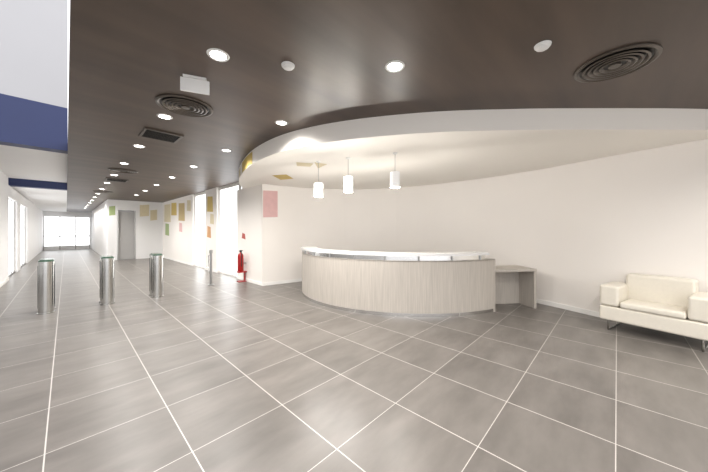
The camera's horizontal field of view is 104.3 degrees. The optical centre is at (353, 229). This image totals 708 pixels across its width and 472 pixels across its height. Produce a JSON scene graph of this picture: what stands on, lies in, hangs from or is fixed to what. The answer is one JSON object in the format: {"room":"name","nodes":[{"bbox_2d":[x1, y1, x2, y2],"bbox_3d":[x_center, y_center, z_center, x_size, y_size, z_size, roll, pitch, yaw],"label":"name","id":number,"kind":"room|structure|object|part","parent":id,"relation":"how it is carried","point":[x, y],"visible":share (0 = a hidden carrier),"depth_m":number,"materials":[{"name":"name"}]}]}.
{"room":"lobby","nodes":[
{"label":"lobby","id":0,"kind":"room"},
{"bbox_2d":[0,170,7,283],"bbox_3d":[-9.718,-0.045,7.489,2.000,3.090,0.200,0,0,44],"label":"wall","id":1,"kind":"structure","parent":0,"point":[3,177],"depth_m":7.61,"materials":[{"name":"white paint"}]},
{"bbox_2d":[0,277,8,286],"bbox_3d":[-9.572,1.458,7.497,2.200,0.085,0.015,0,0,44],"label":"baseboard","id":2,"kind":"structure","parent":1,"relation":"attached to","point":[7,279],"depth_m":7.64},
{"bbox_2d":[8,185,16,274],"bbox_3d":[-11.237,0.040,8.940,2.200,2.800,0.200,0,0,44],"label":"window","id":3,"kind":"structure","parent":1,"relation":"in","point":[12,193],"depth_m":9.19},
{"bbox_3d":[-10.981,0.220,8.696,0.050,2.440,0.080,0,0,44],"label":"mullion","id":4,"kind":"part","parent":3,"relation":"part of","materials":[{"name":"white metal"}]},
{"bbox_3d":[-11.492,0.220,9.184,0.050,2.440,0.080,0,0,44],"label":"mullion","id":5,"kind":"part","parent":3,"relation":"part of","materials":[{"name":"white metal"}]},
{"bbox_3d":[-12.010,0.220,9.679,0.050,2.440,0.080,0,0,44],"label":"mullion","id":6,"kind":"part","parent":3,"relation":"part of","materials":[{"name":"white metal"}]},
{"bbox_2d":[15,192,20,271],"bbox_3d":[-12.393,0.070,10.045,1.000,2.860,0.200,0,0,44],"label":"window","id":7,"kind":"structure","parent":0,"point":[18,203],"depth_m":10.01,"materials":[{"name":"white glass"}]},
{"bbox_2d":[0,0,67,107],"bbox_3d":[-7.958,-4.575,3.469,0.300,4.250,6.020,0,0,44],"label":"ceiling","id":8,"kind":"structure","parent":0,"point":[33,33],"depth_m":5.22,"materials":[{"name":"paint"}]},
{"bbox_2d":[0,93,67,153],"bbox_3d":[-7.954,-2.020,3.466,0.310,0.860,6.020,0,0,44],"label":"trim band","id":9,"kind":"object","parent":8,"relation":"attached to","point":[24,123],"visible":1,"depth_m":5.21,"materials":[{"name":"paint"}]},
{"bbox_2d":[0,145,67,182],"bbox_3d":[-9.946,-1.670,5.369,5.200,0.160,6.020,0,0,44],"label":"ceiling","id":10,"kind":"structure","parent":0,"point":[15,162],"depth_m":6.67,"materials":[{"name":"white paint"}]},
{"bbox_2d":[8,178,66,190],"bbox_3d":[-11.862,-1.475,7.200,0.300,0.230,6.020,0,0,44],"label":"beam","id":11,"kind":"structure","parent":10,"relation":"attached to","point":[13,182],"depth_m":8.80,"materials":[{"name":"paint"}]},
{"bbox_2d":[25,199,42,263],"bbox_3d":[-18.828,0.050,16.194,11.600,2.900,0.200,0,0,44],"label":"wall","id":12,"kind":"structure","parent":0,"point":[33,214],"depth_m":14.16,"materials":[{"name":"white paint"}]},
{"bbox_2d":[21,195,26,263],"bbox_3d":[-13.695,0.040,11.289,2.600,2.800,0.200,0,0,44],"label":"window","id":13,"kind":"structure","parent":12,"relation":"in","point":[23,199],"depth_m":11.58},
{"bbox_3d":[-13.998,0.220,11.578,0.050,2.440,0.080,0,0,44],"label":"mullion","id":14,"kind":"part","parent":13,"relation":"part of","materials":[{"name":"white metal"}]},
{"bbox_3d":[-14.613,0.220,12.166,0.050,2.440,0.080,0,0,44],"label":"mullion","id":15,"kind":"part","parent":13,"relation":"part of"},
{"bbox_2d":[12,187,66,211],"bbox_3d":[-23.285,-1.490,18.116,31.300,0.180,6.020,0,0,44],"label":"ceiling","id":16,"kind":"structure","parent":0,"point":[44,199],"depth_m":11.85,"materials":[{"name":"white paint"}]},
{"bbox_2d":[43,211,91,248],"bbox_3d":[-22.126,0.050,21.282,0.200,2.900,3.000,0,0,44],"label":"wall","id":17,"kind":"structure","parent":0,"point":[44,212],"depth_m":21.51,"materials":[{"name":"white paint"}]},
{"bbox_2d":[92,200,106,255],"bbox_3d":[-16.387,0.000,17.735,11.800,3.000,0.200,0,0,44],"label":"wall","id":18,"kind":"structure","parent":0,"point":[99,214],"depth_m":16.26,"materials":[{"name":"white paint"}]},
{"bbox_2d":[107,199,162,259],"bbox_3d":[-11.272,0.000,14.403,0.200,3.000,2.450,0,0,44],"label":"wall","id":19,"kind":"structure","parent":0,"point":[149,234],"depth_m":14.47,"materials":[{"name":"white paint"}]},
{"bbox_2d":[109,206,114,215],"bbox_3d":[-11.929,-0.950,13.564,0.001,0.500,0.230,0,0,44],"label":"wall decal","id":20,"kind":"object","parent":19,"relation":"attached to","point":[111,208],"visible":1,"depth_m":13.55},
{"bbox_2d":[117,210,117,259],"bbox_3d":[-11.859,0.250,13.788,0.200,2.500,0.050,0,0,44],"label":"door frame","id":21,"kind":"structure","parent":19,"relation":"attached to","point":[117,210],"depth_m":13.71,"materials":[{"name":"metal"}]},
{"bbox_2d":[117,200,135,210],"bbox_3d":[-11.618,-1.250,14.041,0.200,0.500,0.750,0,0,44],"label":"lintel","id":22,"kind":"object","parent":19,"relation":"attached to","point":[126,205],"visible":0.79,"depth_m":13.96,"materials":[{"name":"white paint"}]},
{"bbox_2d":[118,211,134,259],"bbox_3d":[-11.629,0.275,14.059,0.040,2.430,0.640,0,0,44],"label":"leaf","id":23,"kind":"object","parent":19,"relation":"attached to","point":[126,220],"visible":1,"depth_m":14.04,"materials":[{"name":"beige wood"}]},
{"bbox_2d":[134,211,135,258],"bbox_3d":[-11.379,0.250,14.291,0.200,2.500,0.040,0,0,44],"label":"door frame","id":24,"kind":"structure","parent":19,"relation":"attached to","point":[134,211],"depth_m":14.22,"materials":[{"name":"metal"}]},
{"bbox_2d":[140,205,148,216],"bbox_3d":[-11.041,-1.025,14.493,0.001,0.650,0.400,0,0,44],"label":"wall decal","id":25,"kind":"object","parent":19,"relation":"attached to","point":[144,209],"visible":1,"depth_m":14.49},
{"bbox_2d":[150,210,156,220],"bbox_3d":[-10.764,-0.800,14.782,0.001,0.600,0.300,0,0,44],"label":"wall decal","id":26,"kind":"object","parent":19,"relation":"attached to","point":[153,213],"visible":1,"depth_m":14.77},
{"bbox_2d":[163,194,194,265],"bbox_3d":[-8.543,0.000,13.351,5.200,3.000,0.200,0,0,44],"label":"wall","id":27,"kind":"structure","parent":0,"point":[178,245],"depth_m":12.60,"materials":[{"name":"paint"}]},
{"bbox_2d":[165,223,168,235],"bbox_3d":[-9.771,-0.025,14.381,0.800,0.650,0.001,0,0,44],"label":"wall decal","id":28,"kind":"object","parent":27,"relation":"attached to","point":[166,225],"visible":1,"depth_m":14.40},
{"bbox_2d":[164,204,170,221],"bbox_3d":[-9.735,-0.875,14.346,1.300,0.950,0.001,0,0,44],"label":"wall decal","id":29,"kind":"object","parent":27,"relation":"attached to","point":[167,211],"visible":1,"depth_m":14.33},
{"bbox_2d":[171,203,176,214],"bbox_3d":[-8.832,-1.025,13.483,1.000,0.650,0.001,0,0,44],"label":"wall decal","id":30,"kind":"object","parent":27,"relation":"attached to","point":[173,205],"visible":1,"depth_m":13.53},
{"bbox_2d":[163,256,192,265],"bbox_3d":[-8.617,1.458,13.273,5.200,0.085,0.015,0,0,44],"label":"baseboard","id":31,"kind":"structure","parent":27,"relation":"attached to","point":[187,263],"depth_m":12.83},
{"bbox_2d":[178,203,184,220],"bbox_3d":[-7.892,-0.825,12.585,1.000,0.850,0.001,0,0,44],"label":"wall decal","id":32,"kind":"object","parent":27,"relation":"attached to","point":[181,205],"visible":1,"depth_m":12.59},
{"bbox_2d":[187,200,190,210],"bbox_3d":[-7.115,-1.050,11.842,0.550,0.500,0.001,0,0,44],"label":"wall decal","id":33,"kind":"object","parent":27,"relation":"attached to","point":[188,201],"visible":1,"depth_m":11.87},
{"bbox_2d":[205,187,218,272],"bbox_3d":[-5.163,0.000,10.121,1.150,3.000,0.200,0,0,44],"label":"wall","id":34,"kind":"structure","parent":0,"point":[212,243],"depth_m":9.87,"materials":[{"name":"paint"}]},
{"bbox_2d":[195,191,204,263],"bbox_3d":[-6.100,-0.030,11.058,1.500,2.940,0.120,0,0,44],"label":"window frame","id":35,"kind":"structure","parent":34,"relation":"in","point":[201,193],"depth_m":11.51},
{"bbox_3d":[-6.621,0.020,11.555,0.050,2.840,0.100,0,0,44],"label":"mullion","id":36,"kind":"part","parent":35,"relation":"part of","materials":[{"name":"white metal"}]},
{"bbox_2d":[207,226,210,237],"bbox_3d":[-5.361,0.075,10.167,0.400,0.450,0.001,0,0,44],"label":"wall decal","id":37,"kind":"object","parent":34,"relation":"attached to","point":[208,227],"visible":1,"depth_m":10.16},
{"bbox_2d":[207,196,212,211],"bbox_3d":[-5.289,-0.950,10.098,0.600,0.600,0.001,0,0,44],"label":"wall decal","id":38,"kind":"object","parent":34,"relation":"attached to","point":[209,199],"visible":1,"depth_m":10.06},
{"bbox_2d":[210,214,213,223],"bbox_3d":[-5.144,-0.400,9.959,0.400,0.400,0.001,0,0,44],"label":"wall decal","id":39,"kind":"object","parent":34,"relation":"attached to","point":[211,215],"visible":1,"depth_m":9.96},
{"bbox_2d":[219,182,239,270],"bbox_3d":[-4.130,-0.030,9.175,1.650,2.940,0.120,0,0,44],"label":"window frame","id":40,"kind":"structure","parent":34,"relation":"in","point":[237,183],"depth_m":9.69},
{"bbox_3d":[-4.705,0.020,9.725,0.050,2.840,0.100,0,0,44],"label":"mullion","id":41,"kind":"part","parent":40,"relation":"part of","materials":[{"name":"white metal"}]},
{"bbox_2d":[237,185,260,281],"bbox_3d":[-2.965,0.133,8.021,1.630,2.735,0.200,0,0,44],"label":"wall","id":42,"kind":"structure","parent":0,"point":[248,199],"depth_m":7.88,"materials":[{"name":"paint"}]},
{"bbox_2d":[261,184,319,282],"bbox_3d":[-1.803,0.133,7.910,1.710,2.735,0.277,0,0,-30],"label":"wall","id":43,"kind":"structure","parent":0,"point":[297,223],"depth_m":7.79,"materials":[{"name":"paint"}]},
{"bbox_2d":[263,191,277,216],"bbox_3d":[-2.276,-0.710,7.495,0.400,0.740,0.001,0,0,-36],"label":"wall decal","id":44,"kind":"object","parent":43,"relation":"attached to","point":[270,198],"visible":1,"depth_m":7.50},
{"bbox_2d":[320,189,343,249],"bbox_3d":[-0.676,0.133,8.366,0.781,2.735,0.185,0,0,-12],"label":"wall","id":45,"kind":"structure","parent":0,"point":[332,201],"depth_m":8.30,"materials":[{"name":"paint"}]},
{"bbox_2d":[0,249,707,471],"bbox_3d":[-12.198,1.600,15.460,51.000,0.200,18.500,0,0,44],"label":"floor","id":46,"kind":"structure","parent":0,"point":[228,375],"depth_m":2.62,"materials":[{"name":"tile"}]},
{"bbox_2d":[43,216,43,249],"bbox_3d":[-22.845,0.250,20.241,0.080,2.500,0.050,0,0,44],"label":"mullion","id":47,"kind":"object","parent":46,"relation":"on","point":[43,216],"visible":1,"depth_m":20.21,"materials":[{"name":"grey metal"}]},
{"bbox_2d":[37,258,55,314],"bbox_3d":[-5.667,1.018,5.070,0.490,0.965,0.230,0,0,44],"label":"pedestal","id":48,"kind":"object","parent":46,"relation":"on","point":[46,266],"visible":1,"depth_m":4.92,"materials":[{"name":"silver metal"}]},
{"bbox_2d":[59,217,59,249],"bbox_3d":[-22.279,0.250,20.833,0.080,2.500,0.050,0,0,44],"label":"mullion","id":49,"kind":"object","parent":46,"relation":"on","point":[59,217],"visible":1,"depth_m":20.79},
{"bbox_2d":[44,245,88,249],"bbox_3d":[-21.999,1.350,21.126,0.060,0.300,2.450,0,0,44],"label":"panel","id":50,"kind":"object","parent":46,"relation":"on","point":[72,246],"visible":1,"depth_m":21.06,"materials":[{"name":"grey metal"}]},
{"bbox_2d":[44,216,88,245],"bbox_3d":[-21.999,0.100,21.126,0.020,2.200,2.450,0,0,44],"label":"glass","id":51,"kind":"object","parent":50,"relation":"on","point":[51,224],"visible":1,"depth_m":21.07,"materials":[{"name":"white"}]},
{"bbox_2d":[75,217,75,248],"bbox_3d":[-21.705,0.250,21.433,0.080,2.500,0.050,0,0,44],"label":"mullion","id":52,"kind":"object","parent":46,"relation":"on","point":[75,217],"visible":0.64,"depth_m":21.41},
{"bbox_2d":[89,217,89,248],"bbox_3d":[-21.152,0.250,22.012,0.080,2.500,0.050,0,0,44],"label":"mullion","id":53,"kind":"object","parent":46,"relation":"on","point":[89,217],"visible":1,"depth_m":21.97,"materials":[{"name":"white metal"}]},
{"bbox_2d":[44,215,89,216],"bbox_3d":[-21.999,-1.050,21.126,0.080,0.100,2.450,0,0,44],"label":"transom","id":54,"kind":"object","parent":53,"relation":"on","point":[44,215],"visible":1,"depth_m":20.83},
{"bbox_2d":[99,255,114,304],"bbox_3d":[-5.094,1.018,5.670,0.490,0.965,0.230,0,0,44],"label":"pedestal","id":55,"kind":"object","parent":46,"relation":"on","point":[106,261],"visible":1,"depth_m":5.51,"materials":[{"name":"silver metal"}]},
{"bbox_3d":[-5.188,1.050,5.760,0.230,0.900,0.230,0,0,44],"label":"post","id":56,"kind":"part","parent":55,"relation":"part of","materials":[{"name":"silver metal"}]},
{"bbox_2d":[149,253,163,297],"bbox_3d":[-4.513,1.018,6.277,0.490,0.965,0.230,0,0,44],"label":"pedestal","id":57,"kind":"object","parent":46,"relation":"on","point":[156,259],"visible":1,"depth_m":6.12,"materials":[{"name":"silver metal"}]},
{"bbox_3d":[-4.607,1.050,6.367,0.230,0.900,0.230,0,0,44],"label":"post","id":58,"kind":"part","parent":57,"relation":"part of","materials":[{"name":"silver metal"}]},
{"bbox_2d":[207,250,213,285],"bbox_3d":[-3.937,1.020,7.536,0.274,0.960,0.170,0,0,44],"label":"gate post","id":59,"kind":"object","parent":46,"relation":"on","point":[210,251],"visible":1,"depth_m":7.48,"materials":[{"name":"metal"}]},
{"bbox_2d":[219,271,236,276],"bbox_3d":[-4.130,1.470,9.175,1.650,0.060,0.120,0,0,44],"label":"frame","id":60,"kind":"object","parent":46,"relation":"on","point":[222,272],"visible":0.5,"depth_m":9.15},
{"bbox_2d":[222,186,241,274],"bbox_3d":[-4.116,0.015,9.190,1.650,2.870,0.020,0,0,44],"label":"glass","id":61,"kind":"object","parent":60,"relation":"in","point":[229,196],"visible":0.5,"depth_m":9.24,"materials":[{"name":"white"}]},
{"bbox_2d":[236,250,246,281],"bbox_3d":[-3.259,1.042,7.995,0.241,0.915,0.236,0,0,44],"label":"fire extinguisher","id":62,"kind":"object","parent":46,"relation":"on","point":[241,262],"visible":1,"depth_m":7.92,"materials":[{"name":"red metal"}]},
{"bbox_2d":[301,246,536,316],"bbox_3d":[0.951,0.955,5.576,5.056,1.090,1.749,0,0,16],"label":"reception desk","id":63,"kind":"object","parent":46,"relation":"on","point":[401,284],"visible":1,"depth_m":4.89,"materials":[{"name":"wood"}]},
{"bbox_2d":[301,246,488,255],"bbox_3d":[0.367,0.430,5.530,4.216,0.040,1.305,0,0,27],"label":"countertop","id":64,"kind":"structure","parent":63,"relation":"on","point":[307,248],"depth_m":5.01,"materials":[{"name":"white stone"}]},
{"bbox_3d":[0.413,0.987,5.464,4.276,0.903,1.182,0,0,26],"label":"panel","id":65,"kind":"part","parent":63,"relation":"part of","materials":[{"name":"laminate"}]},
{"bbox_3d":[2.389,1.016,5.365,0.040,0.968,0.740,0,0,-32],"label":"panel","id":66,"kind":"part","parent":63,"relation":"part of","materials":[{"name":"laminate"}]},
{"bbox_2d":[600,273,707,351],"bbox_3d":[4.276,1.083,3.890,0.600,0.826,1.090,0,0,-31],"label":"leather sofa","id":67,"kind":"object","parent":46,"relation":"on","point":[674,305],"visible":1,"depth_m":3.82,"materials":[{"name":"white leather"}]},
{"bbox_3d":[4.047,0.983,4.257,0.570,0.305,0.225,0,0,-31],"label":"arm","id":68,"kind":"part","parent":67,"relation":"part of","materials":[{"name":"white leather"}]},
{"bbox_2d":[620,299,687,318],"bbox_3d":[4.199,1.093,3.844,0.420,0.095,0.630,0,0,-31],"label":"seat cushion","id":69,"kind":"object","parent":67,"relation":"on","point":[654,308],"depth_m":3.77,"materials":[{"name":"white leather"}]},
{"bbox_3d":[4.447,0.905,3.994,0.200,0.470,0.690,0,0,-31],"label":"backrest","id":70,"kind":"part","parent":67,"relation":"part of","materials":[{"name":"white leather"}]},
{"bbox_3d":[4.497,0.983,3.518,0.570,0.305,0.225,0,0,-31],"label":"arm","id":71,"kind":"part","parent":67,"relation":"part of","materials":[{"name":"white leather"}]},
{"bbox_3d":[-6.100,1.470,11.058,1.500,0.060,0.120,0,0,44],"label":"frame","id":72,"kind":"object","parent":46,"relation":"on","visible":0},
{"bbox_2d":[197,195,204,265],"bbox_3d":[-6.086,0.015,11.072,1.500,2.870,0.020,0,0,44],"label":"glass","id":73,"kind":"object","parent":72,"relation":"in","point":[200,199],"visible":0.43,"depth_m":11.15,"materials":[{"name":"white"}]},
{"bbox_3d":[-11.237,1.470,8.940,2.200,0.060,0.100,0,0,44],"label":"frame","id":74,"kind":"object","parent":46,"relation":"on","visible":0},
{"bbox_2d":[9,200,12,273],"bbox_3d":[-11.237,0.220,8.940,2.200,2.440,0.020,0,0,44],"label":"glass","id":75,"kind":"object","parent":74,"relation":"in","point":[9,200],"visible":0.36,"depth_m":9.05,"materials":[{"name":"white"}]},
{"bbox_3d":[-13.695,1.470,11.289,2.600,0.060,0.100,0,0,44],"label":"frame","id":76,"kind":"object","parent":46,"relation":"on","visible":0},
{"bbox_2d":[21,206,23,263],"bbox_3d":[-13.695,0.220,11.289,2.600,2.440,0.020,0,0,44],"label":"glass","id":77,"kind":"object","parent":76,"relation":"in","point":[21,206],"visible":0.36,"depth_m":11.48,"materials":[{"name":"white"}]},
{"bbox_2d":[344,189,369,250],"bbox_3d":[0.101,0.133,8.409,0.829,2.735,0.182,0,0,5],"label":"wall","id":78,"kind":"structure","parent":0,"point":[357,202],"depth_m":8.34,"materials":[{"name":"paint"}]},
{"bbox_2d":[370,188,395,251],"bbox_3d":[0.891,0.133,8.257,0.820,2.735,0.184,0,0,17],"label":"wall","id":79,"kind":"structure","parent":0,"point":[382,201],"depth_m":8.19,"materials":[{"name":"paint"}]},
{"bbox_2d":[67,0,707,212],"bbox_3d":[-9.946,-1.625,17.817,51.000,0.250,11.980,0,0,44],"label":"ceiling","id":80,"kind":"structure","parent":0,"point":[124,55],"depth_m":2.51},
{"bbox_2d":[93,191,112,192],"bbox_3d":[-9.792,-1.486,10.741,0.600,0.024,0.600,0,0,0],"label":"ceiling vent","id":81,"kind":"object","parent":80,"relation":"in","point":[93,191],"visible":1,"depth_m":10.66,"materials":[{"name":"metal"}]},
{"bbox_2d":[105,178,128,181],"bbox_3d":[-7.090,-1.488,8.213,0.500,0.020,0.500,0,0,44],"label":"ceiling vent","id":82,"kind":"object","parent":80,"relation":"in","point":[106,179],"visible":1,"depth_m":8.22,"materials":[{"name":"metal"}]},
{"bbox_2d":[108,168,138,173],"bbox_3d":[-5.816,-1.486,6.941,0.600,0.024,0.600,0,0,0],"label":"ceiling vent","id":83,"kind":"object","parent":80,"relation":"in","point":[120,170],"visible":1,"depth_m":6.88,"materials":[{"name":"metal"}]},
{"bbox_2d":[139,127,183,143],"bbox_3d":[-3.055,-1.488,4.358,0.500,0.020,0.500,0,0,44],"label":"ceiling vent","id":84,"kind":"object","parent":80,"relation":"in","point":[149,133],"visible":1,"depth_m":4.33,"materials":[{"name":"metal"}]},
{"bbox_2d":[157,114,172,119],"bbox_3d":[-2.501,-1.495,3.635,0.180,0.008,0.180,0,0,0],"label":"recessed light","id":85,"kind":"object","parent":80,"relation":"in","point":[163,116],"visible":1,"depth_m":3.62,"materials":[{"name":"white"}]},
{"bbox_2d":[155,94,212,116],"bbox_3d":[-2.040,-1.486,3.330,0.600,0.024,0.600,0,0,0],"label":"ceiling vent","id":86,"kind":"object","parent":80,"relation":"in","point":[178,104],"visible":1,"depth_m":3.29,"materials":[{"name":"metal"}]},
{"bbox_2d":[180,74,209,94],"bbox_3d":[-1.560,-1.424,2.700,0.250,0.150,0.060,0,0,-22],"label":"exit sign","id":87,"kind":"object","parent":80,"relation":"attached to","point":[188,83],"visible":1,"depth_m":2.69,"materials":[{"name":"white plastic"}]},
{"bbox_2d":[206,48,229,61],"bbox_3d":[-1.164,-1.495,2.357,0.180,0.008,0.180,0,0,0],"label":"recessed light","id":88,"kind":"object","parent":80,"relation":"in","point":[219,55],"visible":1,"depth_m":2.35,"materials":[{"name":"white"}]},
{"bbox_2d":[275,120,287,125],"bbox_3d":[-1.014,-1.495,3.846,0.180,0.008,0.180,0,0,0],"label":"recessed light","id":89,"kind":"object","parent":80,"relation":"in","point":[278,122],"visible":1,"depth_m":3.83,"materials":[{"name":"white"}]},
{"bbox_2d":[272,175,292,179],"bbox_3d":[-1.650,-1.232,6.425,0.400,0.001,0.650,0,0,0],"label":"decal","id":90,"kind":"object","parent":80,"relation":"attached to","point":[281,177],"visible":1,"depth_m":6.45},
{"bbox_2d":[281,61,294,70],"bbox_3d":[-0.600,-1.481,2.500,0.120,0.036,0.120,0,0,0],"label":"smoke detector","id":91,"kind":"object","parent":80,"relation":"attached to","point":[286,65],"visible":1,"depth_m":2.47,"materials":[{"name":"white plastic"}]},
{"bbox_2d":[296,162,312,166],"bbox_3d":[-0.925,-1.232,5.175,0.350,0.001,0.350,0,0,0],"label":"decal","id":92,"kind":"object","parent":80,"relation":"attached to","point":[297,163],"visible":1,"depth_m":5.17},
{"bbox_2d":[314,161,322,196],"bbox_3d":[-0.640,-0.917,4.950,0.156,0.634,0.156,0,0,0],"label":"pendant lamp","id":93,"kind":"object","parent":80,"relation":"hanging from","point":[318,187],"visible":1,"depth_m":4.89,"materials":[{"name":"white plastic"}]},
{"bbox_3d":[-0.640,-0.720,4.950,0.156,0.240,0.156,0,0,0],"label":"lamp shade","id":94,"kind":"part","parent":93,"relation":"part of","materials":[{"name":"white"}]},
{"bbox_2d":[315,162,326,167],"bbox_3d":[-0.610,-1.232,5.250,0.220,0.001,0.500,0,0,0],"label":"decal","id":95,"kind":"object","parent":80,"relation":"attached to","point":[320,164],"visible":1,"depth_m":5.17},
{"bbox_2d":[344,157,352,192],"bbox_3d":[-0.100,-0.942,4.700,0.156,0.584,0.156,0,0,0],"label":"pendant lamp","id":96,"kind":"object","parent":80,"relation":"hanging from","point":[348,180],"visible":1,"depth_m":4.63,"materials":[{"name":"white plastic"}]},
{"bbox_3d":[-0.100,-0.780,4.700,0.156,0.260,0.156,0,0,0],"label":"lamp shade","id":97,"kind":"part","parent":96,"relation":"part of","materials":[{"name":"white"}]},
{"bbox_2d":[385,60,404,72],"bbox_3d":[0.374,-1.495,2.519,0.180,0.008,0.180,0,0,0],"label":"recessed light","id":98,"kind":"object","parent":80,"relation":"in","point":[396,65],"visible":1,"depth_m":2.52,"materials":[{"name":"white"}]},
{"bbox_2d":[390,152,399,187],"bbox_3d":[0.656,-0.957,4.400,0.156,0.554,0.156,0,0,0],"label":"pendant lamp","id":99,"kind":"object","parent":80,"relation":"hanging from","point":[394,175],"visible":1,"depth_m":4.34,"materials":[{"name":"white plastic"}]},
{"bbox_3d":[0.656,-0.805,4.400,0.156,0.250,0.156,0,0,0],"label":"lamp shade","id":100,"kind":"part","parent":99,"relation":"part of","materials":[{"name":"white"}]},
{"bbox_2d":[239,108,707,188],"bbox_3d":[1.450,-1.367,6.590,9.500,0.263,6.420,0,0,0],"label":"ceiling soffit","id":101,"kind":"structure","parent":80,"relation":"attached to","point":[439,147],"depth_m":3.97,"materials":[{"name":"white paint"}]},
{"bbox_2d":[242,152,251,171],"bbox_3d":[-2.183,-1.357,5.577,0.016,0.225,1.024,0,0,-32],"label":"decal","id":102,"kind":"object","parent":101,"relation":"attached to","point":[247,161],"visible":1,"depth_m":5.45},
{"bbox_2d":[534,40,551,51],"bbox_3d":[1.530,-1.481,2.230,0.120,0.036,0.120,0,0,0],"label":"smoke detector","id":103,"kind":"object","parent":80,"relation":"attached to","point":[544,45],"visible":1,"depth_m":2.20,"materials":[{"name":"white plastic"}]},
{"bbox_2d":[574,43,662,82],"bbox_3d":[2.360,-1.486,2.490,0.580,0.024,0.580,0,0,0],"label":"ceiling vent","id":104,"kind":"object","parent":80,"relation":"in","point":[625,60],"visible":1,"depth_m":2.44,"materials":[{"name":"metal"}]},
{"bbox_2d":[396,186,421,251],"bbox_3d":[1.606,0.133,7.932,0.796,2.735,0.178,0,0,31],"label":"wall","id":105,"kind":"structure","parent":0,"point":[408,199],"depth_m":7.86,"materials":[{"name":"paint"}]},
{"bbox_2d":[422,183,450,251],"bbox_3d":[2.261,0.133,7.466,0.835,2.735,0.174,0,0,39],"label":"wall","id":106,"kind":"structure","parent":0,"point":[436,198],"depth_m":7.40,"materials":[{"name":"paint"}]},
{"bbox_2d":[451,178,483,251],"bbox_3d":[2.871,0.133,6.905,0.169,2.735,0.842,0,0,-44],"label":"wall","id":107,"kind":"structure","parent":0,"point":[467,197],"depth_m":6.84,"materials":[{"name":"paint"}]},
{"bbox_2d":[484,173,516,265],"bbox_3d":[3.393,0.133,6.317,0.171,2.735,0.748,0,0,-38],"label":"wall","id":108,"kind":"structure","parent":0,"point":[500,192],"depth_m":6.25,"materials":[{"name":"paint"}]},
{"bbox_2d":[517,167,551,301],"bbox_3d":[3.801,0.133,5.740,0.170,2.735,0.685,0,0,-32],"label":"wall","id":109,"kind":"structure","parent":0,"point":[534,188],"depth_m":5.65,"materials":[{"name":"paint"}]},
{"bbox_2d":[552,160,588,309],"bbox_3d":[4.105,0.133,5.178,0.164,2.735,0.612,0,0,-25],"label":"wall","id":110,"kind":"structure","parent":0,"point":[570,182],"depth_m":5.13,"materials":[{"name":"paint"}]},
{"bbox_2d":[589,139,707,311],"bbox_3d":[4.698,0.000,4.031,0.189,3.000,1.983,0,0,-29],"label":"wall","id":111,"kind":"structure","parent":0,"point":[672,178],"depth_m":4.20,"materials":[{"name":"paint"}]},
{"bbox_2d":[236,276,695,338],"bbox_3d":[2.645,1.458,4.442,3.560,0.085,14.524,0,0,-43],"label":"baseboard","id":112,"kind":"structure","parent":111,"relation":"attached to","point":[558,305],"depth_m":5.48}
]}

